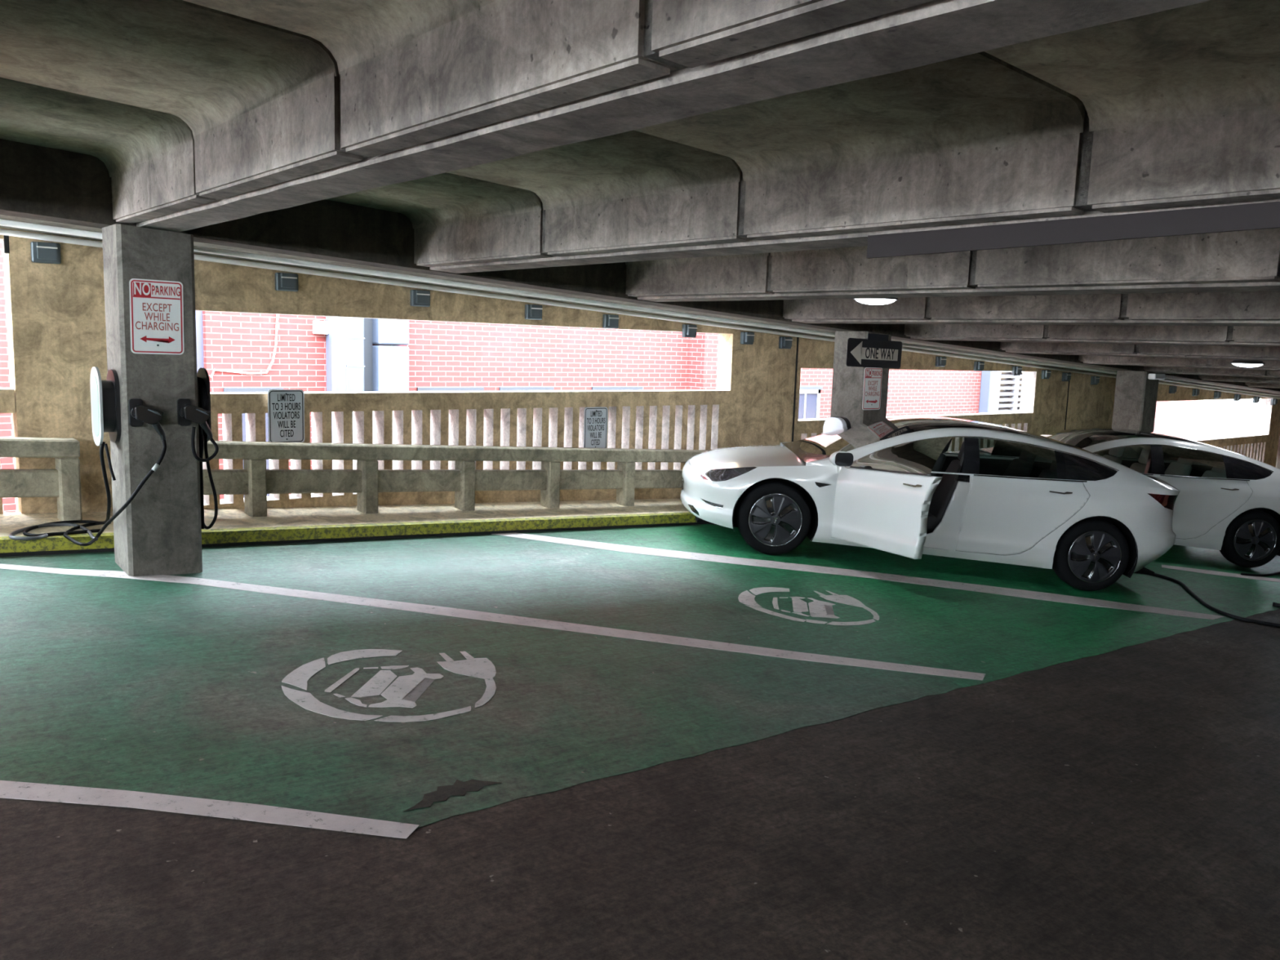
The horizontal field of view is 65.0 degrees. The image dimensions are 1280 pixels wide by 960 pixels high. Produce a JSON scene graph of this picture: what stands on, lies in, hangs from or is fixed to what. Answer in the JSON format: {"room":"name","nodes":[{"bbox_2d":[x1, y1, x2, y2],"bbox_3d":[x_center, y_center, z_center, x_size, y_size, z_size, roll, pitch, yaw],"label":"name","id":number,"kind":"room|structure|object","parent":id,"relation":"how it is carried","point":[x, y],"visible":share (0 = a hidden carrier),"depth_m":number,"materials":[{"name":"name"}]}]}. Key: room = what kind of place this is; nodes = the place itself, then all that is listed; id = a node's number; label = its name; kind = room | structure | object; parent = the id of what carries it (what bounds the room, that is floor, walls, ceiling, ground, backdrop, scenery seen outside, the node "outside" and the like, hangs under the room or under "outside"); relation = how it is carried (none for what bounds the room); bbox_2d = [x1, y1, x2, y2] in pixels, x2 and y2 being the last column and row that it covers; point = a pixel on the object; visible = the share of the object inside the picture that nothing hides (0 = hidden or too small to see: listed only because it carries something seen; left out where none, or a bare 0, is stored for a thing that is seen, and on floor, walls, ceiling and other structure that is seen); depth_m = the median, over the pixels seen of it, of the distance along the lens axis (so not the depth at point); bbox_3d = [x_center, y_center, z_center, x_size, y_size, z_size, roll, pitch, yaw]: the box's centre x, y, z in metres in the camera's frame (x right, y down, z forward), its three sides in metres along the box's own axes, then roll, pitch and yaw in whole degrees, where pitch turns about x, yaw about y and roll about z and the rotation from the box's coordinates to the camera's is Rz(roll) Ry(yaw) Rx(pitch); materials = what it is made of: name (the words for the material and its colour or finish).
{"room":"parking garage","nodes":[
{"label":"parking garage","id":0,"kind":"room"},
{"bbox_2d":[0,608,1279,959],"bbox_3d":[10.795,2.275,6.812,43.000,4.041,20.050,-5,10,-39],"label":"floor","id":1,"kind":"structure","parent":0,"point":[1123,803],"depth_m":3.59,"materials":[{"name":"grey concrete"}]},
{"bbox_2d":[1137,573,1279,627],"bbox_3d":[6.053,1.241,8.902,3.000,0.286,1.528,5,8,22],"label":"charging cable","id":2,"kind":"object","parent":1,"relation":"on","point":[1236,617],"visible":0.89,"depth_m":8.69,"materials":[{"name":"black rubber"}]},
{"bbox_2d":[1272,602,1279,607],"bbox_3d":[6.566,1.218,9.316,1.491,0.158,0.238,0,8,-12],"label":"charging cable","id":3,"kind":"object","parent":1,"relation":"on","point":[1274,604],"visible":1,"depth_m":9.23,"materials":[{"name":"black rubber"}]},
{"bbox_2d":[1275,433,1279,469],"bbox_3d":[12.484,-0.573,19.174,0.450,2.124,0.430,-5,10,-39],"label":"concrete column","id":4,"kind":"structure","parent":1,"relation":"on","point":[1277,462],"depth_m":19.18,"materials":[{"name":"grey concrete"}]},
{"bbox_2d":[0,524,1279,828],"bbox_3d":[3.239,0.750,9.530,20.000,1.270,4.070,-5,10,-39],"label":"floor","id":5,"kind":"structure","parent":0,"point":[162,687],"depth_m":5.47,"materials":[{"name":"green paint"}]},
{"bbox_2d":[102,223,202,576],"bbox_3d":[-3.002,-0.459,6.198,0.425,2.123,0.390,-5,10,-39],"label":"concrete column","id":6,"kind":"structure","parent":5,"relation":"on","point":[159,531],"depth_m":6.06,"materials":[{"name":"grey concrete"}]},
{"bbox_2d":[89,366,121,445],"bbox_3d":[-3.205,-0.442,6.024,0.111,0.470,0.240,-5,10,-39],"label":"charger","id":7,"kind":"object","parent":6,"relation":"attached to","point":[104,394],"visible":1,"depth_m":5.96,"materials":[{"name":"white plastic"}]},
{"bbox_2d":[22,441,111,536],"bbox_3d":[-3.573,0.048,6.304,0.492,0.660,0.919,-5,10,-39],"label":"charging cable","id":8,"kind":"object","parent":7,"relation":"hanging from","point":[101,448],"visible":0.98,"depth_m":6.35,"materials":[{"name":"black rubber"}]},
{"bbox_2d":[104,444,115,480],"bbox_3d":[-3.156,-0.106,5.979,0.073,0.218,0.023,5,8,19],"label":"charging cable","id":9,"kind":"object","parent":7,"relation":"hanging from","point":[105,445],"visible":1,"depth_m":5.97,"materials":[{"name":"black rubber"}]},
{"bbox_2d":[62,440,166,546],"bbox_3d":[-3.341,0.054,6.289,1.109,0.700,0.372,9,11,44],"label":"charging cable","id":10,"kind":"object","parent":6,"relation":"attached to","point":[157,465],"visible":0.98,"depth_m":6.01,"materials":[{"name":"black rubber"}]},
{"bbox_2d":[133,404,165,440],"bbox_3d":[-2.903,-0.338,5.954,0.171,0.217,0.061,-5,10,-39],"label":"connector","id":11,"kind":"object","parent":10,"relation":"on","point":[150,415],"visible":1,"depth_m":5.92,"materials":[{"name":"black plastic"}]},
{"bbox_2d":[128,398,143,426],"bbox_3d":[-2.976,-0.398,5.941,0.075,0.165,0.050,-5,10,-39],"label":"holster","id":12,"kind":"object","parent":6,"relation":"attached to","point":[132,402],"visible":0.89,"depth_m":5.93,"materials":[{"name":"black plastic"}]},
{"bbox_2d":[130,408,133,417],"bbox_3d":[-2.969,-0.397,5.932,0.066,0.066,0.028,-5,10,-39],"label":"socket","id":13,"kind":"object","parent":12,"relation":"attached to","point":[131,409],"depth_m":5.91,"materials":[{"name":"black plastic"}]},
{"bbox_2d":[128,278,184,355],"bbox_3d":[-2.865,-0.966,5.964,0.295,0.435,0.010,-4,9,-40],"label":"no parking sign","id":14,"kind":"object","parent":6,"relation":"attached to","point":[156,306],"visible":1,"depth_m":5.96,"materials":[{"name":"white metal"}]},
{"bbox_2d":[177,398,191,426],"bbox_3d":[-2.768,-0.411,6.113,0.075,0.165,0.050,-5,10,-39],"label":"holster","id":15,"kind":"object","parent":6,"relation":"attached to","point":[181,402],"visible":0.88,"depth_m":6.11,"materials":[{"name":"black plastic"}]},
{"bbox_2d":[178,408,182,417],"bbox_3d":[-2.761,-0.410,6.104,0.066,0.066,0.028,-5,10,-39],"label":"socket","id":16,"kind":"object","parent":15,"relation":"attached to","point":[180,415],"depth_m":6.09,"materials":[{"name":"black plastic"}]},
{"bbox_2d":[197,368,211,441],"bbox_3d":[-2.801,-0.474,6.358,0.089,0.470,0.276,-5,10,-39],"label":"charger","id":17,"kind":"object","parent":6,"relation":"attached to","point":[203,380],"visible":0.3,"depth_m":6.28,"materials":[{"name":"black plastic"}]},
{"bbox_2d":[198,423,204,528],"bbox_3d":[-2.746,-0.065,6.299,0.031,0.754,0.020,-5,10,-39],"label":"charging cable","id":18,"kind":"object","parent":17,"relation":"hanging from","point":[201,433],"visible":0.78,"depth_m":6.30,"materials":[{"name":"black rubber"}]},
{"bbox_2d":[199,434,217,528],"bbox_3d":[-2.743,-0.064,6.364,0.039,0.765,0.121,8,10,36],"label":"charging cable","id":19,"kind":"object","parent":17,"relation":"hanging from","point":[208,467],"visible":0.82,"depth_m":6.39,"materials":[{"name":"black rubber"}]},
{"bbox_2d":[191,426,218,462],"bbox_3d":[-2.667,-0.221,6.154,0.159,0.219,0.041,-5,10,-39],"label":"charging cable","id":20,"kind":"object","parent":6,"relation":"attached to","point":[193,428],"visible":1,"depth_m":6.13,"materials":[{"name":"black rubber"}]},
{"bbox_2d":[182,404,213,439],"bbox_3d":[-2.695,-0.352,6.126,0.171,0.217,0.061,-5,10,-39],"label":"connector","id":21,"kind":"object","parent":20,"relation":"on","point":[194,414],"visible":1,"depth_m":6.10,"materials":[{"name":"black plastic"}]},
{"bbox_2d":[0,780,418,839],"bbox_3d":[-2.604,1.024,3.500,3.648,0.314,0.148,2,8,0],"label":"parking line","id":22,"kind":"object","parent":5,"relation":"on","point":[8,789],"visible":1,"depth_m":3.52,"materials":[{"name":"white paint"}]},
{"bbox_2d":[281,648,496,722],"bbox_3d":[-1.192,0.984,4.884,1.035,0.086,0.954,0,8,-16],"label":"charging symbol","id":23,"kind":"object","parent":5,"relation":"on","point":[405,691],"visible":1,"depth_m":4.83,"materials":[{"name":"white paint"}]},
{"bbox_2d":[404,778,500,811],"bbox_3d":[-0.738,1.198,3.846,0.122,0.024,0.446,8,10,40],"label":"chip","id":24,"kind":"object","parent":5,"relation":"on","point":[460,788],"visible":1,"depth_m":3.86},
{"bbox_2d":[0,564,985,680],"bbox_3d":[-0.855,0.842,6.092,5.959,0.510,0.259,2,8,0],"label":"parking line","id":25,"kind":"object","parent":5,"relation":"on","point":[437,610],"visible":1,"depth_m":6.09,"materials":[{"name":"white paint"}]},
{"bbox_2d":[737,586,879,625],"bbox_3d":[1.246,0.907,7.308,1.065,0.089,0.955,-5,10,-39],"label":"charging symbol","id":26,"kind":"object","parent":5,"relation":"on","point":[817,608],"visible":1,"depth_m":7.26,"materials":[{"name":"white paint"}]},
{"bbox_2d":[493,533,1225,619],"bbox_3d":[1.797,0.794,8.497,6.412,0.550,0.338,2,8,0],"label":"parking line","id":27,"kind":"object","parent":5,"relation":"on","point":[620,548],"visible":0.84,"depth_m":8.49,"materials":[{"name":"white paint"}]},
{"bbox_2d":[830,330,891,426],"bbox_3d":[2.304,-0.499,10.661,0.430,2.123,0.430,-5,10,-39],"label":"concrete column","id":28,"kind":"structure","parent":5,"relation":"on","point":[847,385],"depth_m":10.47,"materials":[{"name":"grey concrete"}]},
{"bbox_2d":[822,416,850,434],"bbox_3d":[2.057,-0.477,10.530,0.120,0.370,0.270,-5,10,-39],"label":"charger","id":29,"kind":"object","parent":28,"relation":"attached to","point":[835,423],"visible":0.41,"depth_m":10.47,"materials":[{"name":"white plastic"}]},
{"bbox_2d":[862,367,882,409],"bbox_3d":[2.404,-0.943,10.380,0.295,0.435,0.010,-5,10,-39],"label":"no parking sign","id":30,"kind":"object","parent":28,"relation":"attached to","point":[873,376],"visible":1,"depth_m":10.38,"materials":[{"name":"white metal"}]},
{"bbox_2d":[845,333,902,368],"bbox_3d":[2.418,-1.327,10.326,0.900,0.342,0.007,-3,9,-40],"label":"sign","id":31,"kind":"object","parent":28,"relation":"attached to","point":[875,351],"visible":1,"depth_m":10.32,"materials":[{"name":"black metal"}]},
{"bbox_2d":[680,416,1180,591],"bbox_3d":[2.680,0.182,9.231,4.569,1.439,2.749,2,8,-1],"label":"parked car","id":32,"kind":"object","parent":5,"relation":"on","point":[913,487],"visible":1,"depth_m":8.82,"materials":[{"name":"white metal"}]},
{"bbox_2d":[701,498,723,508],"bbox_3d":[0.638,0.210,8.962,0.200,0.045,0.177,7,9,-1],"label":"fog lamp","id":33,"kind":"object","parent":32,"relation":"attached to","point":[717,505],"depth_m":8.93,"materials":[{"name":"plastic"}]},
{"bbox_2d":[829,450,849,467],"bbox_3d":[1.709,-0.177,8.595,0.240,0.148,0.105,0,8,-31],"label":"mirror","id":34,"kind":"object","parent":32,"relation":"on","point":[832,458],"depth_m":8.52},
{"bbox_2d":[835,452,853,466],"bbox_3d":[1.735,-0.175,8.540,0.190,0.115,0.020,0,8,-31],"label":"mirror glass","id":35,"kind":"object","parent":32,"relation":"on","point":[842,459],"depth_m":8.53,"materials":[{"name":"black mirror"}]},
{"bbox_2d":[926,512,940,532],"bbox_3d":[2.488,0.330,9.323,0.529,0.195,0.500,7,9,-1],"label":"seat cushion","id":36,"kind":"object","parent":32,"relation":"on","point":[932,522],"depth_m":9.08,"materials":[{"name":"black leather"}]},
{"bbox_2d":[1146,493,1177,510],"bbox_3d":[4.691,0.169,9.131,0.488,0.144,0.588,7,9,-1],"label":"tail lamp","id":37,"kind":"object","parent":32,"relation":"attached to","point":[1168,501],"depth_m":8.88,"materials":[{"name":"red plastic"}]},
{"bbox_2d":[1111,370,1159,432],"bbox_3d":[7.221,-0.535,14.773,0.450,2.124,0.430,-5,10,-39],"label":"concrete column","id":38,"kind":"structure","parent":5,"relation":"on","point":[1135,395],"depth_m":14.53,"materials":[{"name":"grey concrete"}]},
{"bbox_2d":[1147,373,1165,379],"bbox_3d":[7.412,-1.483,14.412,0.340,0.085,0.110,-5,10,-39],"label":"emergency light","id":39,"kind":"object","parent":38,"relation":"attached to","point":[1151,376],"visible":1,"depth_m":14.32,"materials":[{"name":"white plastic"}]},
{"bbox_2d":[1040,427,1279,567],"bbox_3d":[5.485,0.126,11.860,4.569,1.439,2.038,2,8,-1],"label":"parked car","id":40,"kind":"object","parent":5,"relation":"on","point":[1228,502],"visible":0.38,"depth_m":11.11,"materials":[{"name":"white metal"}]},
{"bbox_2d":[1161,564,1279,582],"bbox_3d":[6.503,1.032,10.629,2.026,0.174,0.233,2,8,0],"label":"parking line","id":41,"kind":"object","parent":5,"relation":"on","point":[1200,571],"visible":1,"depth_m":10.62,"materials":[{"name":"white paint"}]},
{"bbox_2d":[1240,571,1279,576],"bbox_3d":[7.023,1.019,11.044,1.452,0.119,0.116,-3,9,-33],"label":"charging cable","id":42,"kind":"object","parent":5,"relation":"on","point":[1278,572],"visible":1,"depth_m":10.73,"materials":[{"name":"black rubber"}]},
{"bbox_2d":[0,0,1279,265],"bbox_3d":[10.944,-0.990,5.653,43.843,2.882,18.900,-5,10,-39],"label":"ceiling","id":43,"kind":"structure","parent":0,"point":[124,84],"depth_m":3.60,"materials":[{"name":"concrete"}]},
{"bbox_2d":[0,138,1279,392],"bbox_3d":[5.310,-1.913,13.061,43.000,3.093,0.280,-5,10,-39],"label":"ceiling beam","id":44,"kind":"structure","parent":43,"relation":"attached to","point":[37,182],"depth_m":6.75,"materials":[{"name":"concrete"}]},
{"bbox_2d":[111,0,1211,232],"bbox_3d":[2.977,-0.616,-1.116,0.354,0.549,18.660,-5,10,-39],"label":"ceiling beam","id":45,"kind":"structure","parent":43,"relation":"attached to","point":[502,79],"depth_m":2.57,"materials":[{"name":"concrete"}]},
{"bbox_2d":[413,104,1279,273],"bbox_3d":[4.463,-0.627,0.127,0.353,0.549,18.660,-5,10,-39],"label":"ceiling beam","id":46,"kind":"structure","parent":43,"relation":"attached to","point":[1231,157],"depth_m":3.96,"materials":[{"name":"concrete"}]},
{"bbox_2d":[866,201,1279,258],"bbox_3d":[2.267,-0.713,2.549,0.015,0.113,4.165,-5,10,-39],"label":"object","id":47,"kind":"structure","parent":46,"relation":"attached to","point":[1263,215],"depth_m":3.44,"materials":[{"name":"grey"}]},
{"bbox_2d":[853,297,897,304],"bbox_3d":[1.805,-1.538,7.663,0.336,0.398,0.336,-5,10,-39],"label":"ceiling lamp","id":48,"kind":"object","parent":43,"relation":"hanging from","point":[864,300],"visible":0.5,"depth_m":7.58,"materials":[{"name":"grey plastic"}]},
{"bbox_2d":[626,227,1279,302],"bbox_3d":[5.950,-0.638,1.370,0.354,0.549,18.660,-5,10,-39],"label":"ceiling beam","id":49,"kind":"structure","parent":43,"relation":"attached to","point":[1245,260],"depth_m":5.82,"materials":[{"name":"concrete"}]},
{"bbox_2d":[782,290,1279,326],"bbox_3d":[7.437,-0.648,2.614,0.353,0.549,18.660,-5,10,-39],"label":"ceiling beam","id":50,"kind":"structure","parent":43,"relation":"attached to","point":[1257,308],"depth_m":7.51,"materials":[{"name":"concrete"}]},
{"bbox_2d":[903,324,1279,346],"bbox_3d":[8.923,-0.659,3.857,0.354,0.549,18.660,-5,10,-39],"label":"ceiling beam","id":51,"kind":"structure","parent":43,"relation":"attached to","point":[1206,335],"depth_m":9.20,"materials":[{"name":"concrete"}]},
{"bbox_2d":[1000,341,1279,360],"bbox_3d":[10.411,-0.670,5.100,0.353,0.549,18.660,-5,10,-39],"label":"ceiling beam","id":52,"kind":"structure","parent":43,"relation":"attached to","point":[1231,353],"depth_m":10.81,"materials":[{"name":"concrete"}]},
{"bbox_2d":[1078,355,1279,370],"bbox_3d":[11.897,-0.681,6.343,0.352,0.549,18.660,-5,10,-39],"label":"ceiling beam","id":53,"kind":"structure","parent":43,"relation":"attached to","point":[1104,360],"depth_m":12.47,"materials":[{"name":"concrete"}]},
{"bbox_2d":[1143,365,1279,377],"bbox_3d":[13.384,-0.691,7.587,0.353,0.549,18.660,-5,10,-39],"label":"ceiling beam","id":54,"kind":"structure","parent":43,"relation":"attached to","point":[1165,370],"depth_m":13.90,"materials":[{"name":"concrete"}]},
{"bbox_2d":[1198,374,1279,383],"bbox_3d":[14.870,-0.702,8.830,0.354,0.549,18.660,-5,10,-39],"label":"ceiling beam","id":55,"kind":"structure","parent":43,"relation":"attached to","point":[1211,378],"depth_m":15.42,"materials":[{"name":"concrete"}]},
{"bbox_2d":[1230,360,1265,367],"bbox_3d":[6.828,-1.464,11.264,0.336,0.398,0.336,-5,10,-39],"label":"ceiling lamp","id":56,"kind":"object","parent":43,"relation":"hanging from","point":[1244,363],"visible":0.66,"depth_m":11.18,"materials":[{"name":"grey plastic"}]},
{"bbox_2d":[1231,363,1262,367],"bbox_3d":[6.822,-1.288,11.288,0.310,0.042,0.310,-5,10,-39],"label":"diffuser","id":57,"kind":"object","parent":56,"relation":"attached to","point":[1244,365],"depth_m":11.18,"materials":[{"name":"white plastic"}]},
{"bbox_2d":[1244,382,1279,388],"bbox_3d":[16.357,-0.713,10.073,0.353,0.549,18.660,-5,10,-39],"label":"ceiling beam","id":58,"kind":"structure","parent":43,"relation":"attached to","point":[1250,384],"depth_m":16.92,"materials":[{"name":"concrete"}]},
{"bbox_2d":[0,227,1279,514],"bbox_3d":[2.037,0.126,12.188,30.584,6.300,0.220,-5,10,-39],"label":"wall","id":59,"kind":"structure","parent":0,"point":[55,313],"depth_m":8.77,"materials":[{"name":"concrete"}]},
{"bbox_2d":[30,241,61,264],"bbox_3d":[-3.963,-1.517,6.708,0.170,0.135,0.084,-5,10,-39],"label":"box","id":60,"kind":"object","parent":59,"relation":"attached to","point":[41,252],"visible":1,"depth_m":6.68,"materials":[{"name":"grey metal"}]},
{"bbox_2d":[267,389,304,442],"bbox_3d":[-2.776,-0.470,7.880,0.285,0.482,0.037,-5,10,-39],"label":"sign","id":61,"kind":"object","parent":59,"relation":"attached to","point":[286,407],"visible":1,"depth_m":7.87,"materials":[{"name":"silver metal"}]},
{"bbox_2d":[275,272,298,291],"bbox_3d":[-2.719,-1.526,7.749,0.170,0.135,0.084,-5,10,-39],"label":"box","id":62,"kind":"object","parent":59,"relation":"attached to","point":[285,282],"visible":1,"depth_m":7.71,"materials":[{"name":"grey metal"}]},
{"bbox_2d":[0,497,705,556],"bbox_3d":[4.780,0.282,13.915,43.000,2.565,0.785,-5,10,-39],"label":"curb","id":63,"kind":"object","parent":59,"relation":"attached to","point":[232,526],"depth_m":7.92,"materials":[{"name":"concrete"}]},
{"bbox_2d":[0,436,82,520],"bbox_3d":[-6.272,0.021,4.773,6.400,0.922,0.170,-5,10,-39],"label":"guard rail","id":64,"kind":"object","parent":63,"relation":"on","point":[63,482],"visible":0.94,"depth_m":6.66,"materials":[{"name":"concrete"}]},
{"bbox_2d":[8,522,97,540],"bbox_3d":[-3.766,0.341,6.411,0.466,0.065,0.455,-5,10,-39],"label":"charging cable","id":65,"kind":"object","parent":63,"relation":"on","point":[15,532],"visible":0.99,"depth_m":6.39,"materials":[{"name":"grey rubber"}]},
{"bbox_2d":[202,440,709,516],"bbox_3d":[1.393,-0.066,11.178,12.850,1.218,0.170,-5,10,-39],"label":"guard rail","id":66,"kind":"object","parent":63,"relation":"on","point":[255,481],"visible":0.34,"depth_m":8.47,"materials":[{"name":"concrete"}]},
{"bbox_2d":[409,289,430,306],"bbox_3d":[-1.847,-1.532,8.478,0.170,0.135,0.084,-5,10,-39],"label":"box","id":67,"kind":"object","parent":59,"relation":"attached to","point":[420,298],"visible":1,"depth_m":8.44,"materials":[{"name":"grey metal"}]},
{"bbox_2d":[524,304,542,319],"bbox_3d":[-0.967,-1.539,9.214,0.170,0.135,0.084,-5,10,-39],"label":"box","id":68,"kind":"object","parent":59,"relation":"attached to","point":[533,312],"visible":1,"depth_m":9.18,"materials":[{"name":"grey metal"}]},
{"bbox_2d":[3,235,1070,441],"bbox_3d":[1.226,-0.355,11.297,14.148,3.440,0.024,-5,10,-39],"label":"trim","id":69,"kind":"structure","parent":59,"relation":"attached to","point":[6,241],"depth_m":11.63,"materials":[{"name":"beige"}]},
{"bbox_2d":[583,406,608,448],"bbox_3d":[-0.440,-0.473,9.835,0.285,0.482,0.037,-5,10,-39],"label":"sign","id":70,"kind":"object","parent":59,"relation":"attached to","point":[595,423],"visible":0.99,"depth_m":9.82,"materials":[{"name":"silver metal"}]},
{"bbox_2d":[602,314,619,328],"bbox_3d":[-0.276,-1.544,9.792,0.170,0.135,0.084,-5,10,-39],"label":"box","id":71,"kind":"object","parent":59,"relation":"attached to","point":[609,321],"visible":1,"depth_m":9.76,"materials":[{"name":"grey metal"}]},
{"bbox_2d":[0,214,1279,396],"bbox_3d":[4.928,-1.990,13.517,43.000,3.088,0.920,-5,10,-39],"label":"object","id":72,"kind":"structure","parent":59,"relation":"attached to","point":[2,216],"depth_m":8.43,"materials":[{"name":"grey metal"}]},
{"bbox_2d":[0,218,1279,395],"bbox_3d":[5.183,-1.557,13.249,43.002,2.446,0.038,-5,10,-39],"label":"conduit","id":73,"kind":"object","parent":59,"relation":"attached to","point":[2,222],"visible":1,"depth_m":7.97,"materials":[{"name":"white metal"}]},
{"bbox_2d":[0,228,1279,399],"bbox_3d":[4.661,-1.673,13.871,43.002,2.448,0.040,-5,10,-39],"label":"conduit","id":74,"kind":"object","parent":59,"relation":"attached to","point":[2,232],"visible":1,"depth_m":8.93,"materials":[{"name":"white metal"}]},
{"bbox_2d":[681,324,697,337],"bbox_3d":[0.523,-1.550,10.460,0.170,0.135,0.084,-5,10,-39],"label":"box","id":75,"kind":"object","parent":59,"relation":"attached to","point":[688,331],"visible":1,"depth_m":10.42,"materials":[{"name":"grey metal"}]},
{"bbox_2d":[740,331,755,344],"bbox_3d":[1.184,-1.554,11.013,0.170,0.135,0.084,-5,10,-39],"label":"box","id":76,"kind":"object","parent":59,"relation":"attached to","point":[746,338],"visible":1,"depth_m":10.97,"materials":[{"name":"grey metal"}]},
{"bbox_2d":[778,336,792,348],"bbox_3d":[1.661,-1.558,11.411,0.170,0.135,0.084,-5,10,-39],"label":"box","id":77,"kind":"object","parent":59,"relation":"attached to","point":[784,342],"visible":1,"depth_m":11.37,"materials":[{"name":"grey metal"}]},
{"bbox_2d":[935,356,946,366],"bbox_3d":[4.011,-1.575,13.377,0.170,0.135,0.084,-5,10,-39],"label":"box","id":78,"kind":"object","parent":59,"relation":"attached to","point":[940,361],"visible":1,"depth_m":13.33,"materials":[{"name":"grey metal"}]},
{"bbox_2d":[973,361,984,371],"bbox_3d":[4.718,-1.580,13.968,0.170,0.135,0.084,-5,10,-39],"label":"box","id":79,"kind":"object","parent":59,"relation":"attached to","point":[978,366],"visible":1,"depth_m":13.93,"materials":[{"name":"grey metal"}]},
{"bbox_2d":[1011,366,1022,375],"bbox_3d":[5.487,-1.585,14.611,0.170,0.135,0.084,-5,10,-39],"label":"box","id":80,"kind":"object","parent":59,"relation":"attached to","point":[1016,371],"visible":1,"depth_m":14.57,"materials":[{"name":"grey metal"}]},
{"bbox_2d":[1040,369,1051,378],"bbox_3d":[6.124,-1.590,15.144,0.170,0.135,0.084,-5,10,-39],"label":"box","id":81,"kind":"object","parent":59,"relation":"attached to","point":[1046,374],"visible":1,"depth_m":15.10,"materials":[{"name":"grey metal"}]},
{"bbox_2d":[1061,372,1071,381],"bbox_3d":[6.601,-1.593,15.543,0.170,0.135,0.084,-5,10,-39],"label":"box","id":82,"kind":"object","parent":59,"relation":"attached to","point":[1066,376],"visible":1,"depth_m":15.50,"materials":[{"name":"grey metal"}]},
{"bbox_2d":[1090,376,1099,384],"bbox_3d":[7.315,-1.599,16.140,0.170,0.135,0.084,-5,10,-39],"label":"box","id":83,"kind":"object","parent":59,"relation":"attached to","point":[1094,380],"visible":1,"depth_m":16.09,"materials":[{"name":"grey metal"}]},
{"bbox_2d":[1168,386,1177,393],"bbox_3d":[9.558,-1.620,18.017,0.170,0.135,0.080,-5,10,-39],"label":"box","id":84,"kind":"object","parent":59,"relation":"attached to","point":[1172,389],"visible":1,"depth_m":17.97,"materials":[{"name":"grey metal"}]},
{"bbox_2d":[1191,388,1199,395],"bbox_3d":[10.326,-1.625,18.659,0.170,0.135,0.080,-5,10,-39],"label":"box","id":85,"kind":"object","parent":59,"relation":"attached to","point":[1196,392],"visible":1,"depth_m":18.62,"materials":[{"name":"grey metal"}]},
{"bbox_2d":[1213,391,1221,398],"bbox_3d":[11.094,-1.631,19.302,0.170,0.135,0.080,-5,10,-39],"label":"box","id":86,"kind":"object","parent":59,"relation":"attached to","point":[1216,394],"visible":1,"depth_m":19.25,"materials":[{"name":"grey metal"}]},
{"bbox_2d":[1233,394,1241,400],"bbox_3d":[11.863,-1.637,19.944,0.170,0.135,0.080,-5,10,-39],"label":"box","id":87,"kind":"object","parent":59,"relation":"attached to","point":[1237,397],"visible":1,"depth_m":19.90,"materials":[{"name":"grey metal"}]},
{"bbox_2d":[1252,396,1259,403],"bbox_3d":[12.631,-1.642,20.587,0.170,0.135,0.080,-5,10,-39],"label":"box","id":88,"kind":"object","parent":59,"relation":"attached to","point":[1255,399],"visible":1,"depth_m":20.54,"materials":[{"name":"grey metal"}]},
{"bbox_2d":[1270,398,1277,404],"bbox_3d":[13.399,-1.648,21.229,0.170,0.135,0.080,-5,10,-39],"label":"box","id":89,"kind":"object","parent":59,"relation":"attached to","point":[1273,401],"visible":1,"depth_m":21.18,"materials":[{"name":"grey metal"}]},
{"label":"outside","id":90,"kind":"structure","parent":0,"visible":0},
{"bbox_3d":[-3.159,0.954,29.119,56.000,0.200,31.900,-5,10,-39],"label":"ground","id":91,"kind":"structure","parent":90,"visible":0},
{"bbox_2d":[0,240,1197,512],"bbox_3d":[1.927,-1.186,17.391,37.200,7.500,0.900,-5,10,-39],"label":"brick building","id":92,"kind":"structure","parent":91,"relation":"on","point":[239,352],"depth_m":13.94,"materials":[{"name":"red brick"}]},
{"bbox_2d":[996,371,1022,412],"bbox_3d":[8.418,-2.050,22.641,1.630,3.020,0.170,-5,10,-39],"label":"vent","id":93,"kind":"object","parent":92,"relation":"attached to","point":[1009,395],"depth_m":22.54,"materials":[{"name":"grey"}]},
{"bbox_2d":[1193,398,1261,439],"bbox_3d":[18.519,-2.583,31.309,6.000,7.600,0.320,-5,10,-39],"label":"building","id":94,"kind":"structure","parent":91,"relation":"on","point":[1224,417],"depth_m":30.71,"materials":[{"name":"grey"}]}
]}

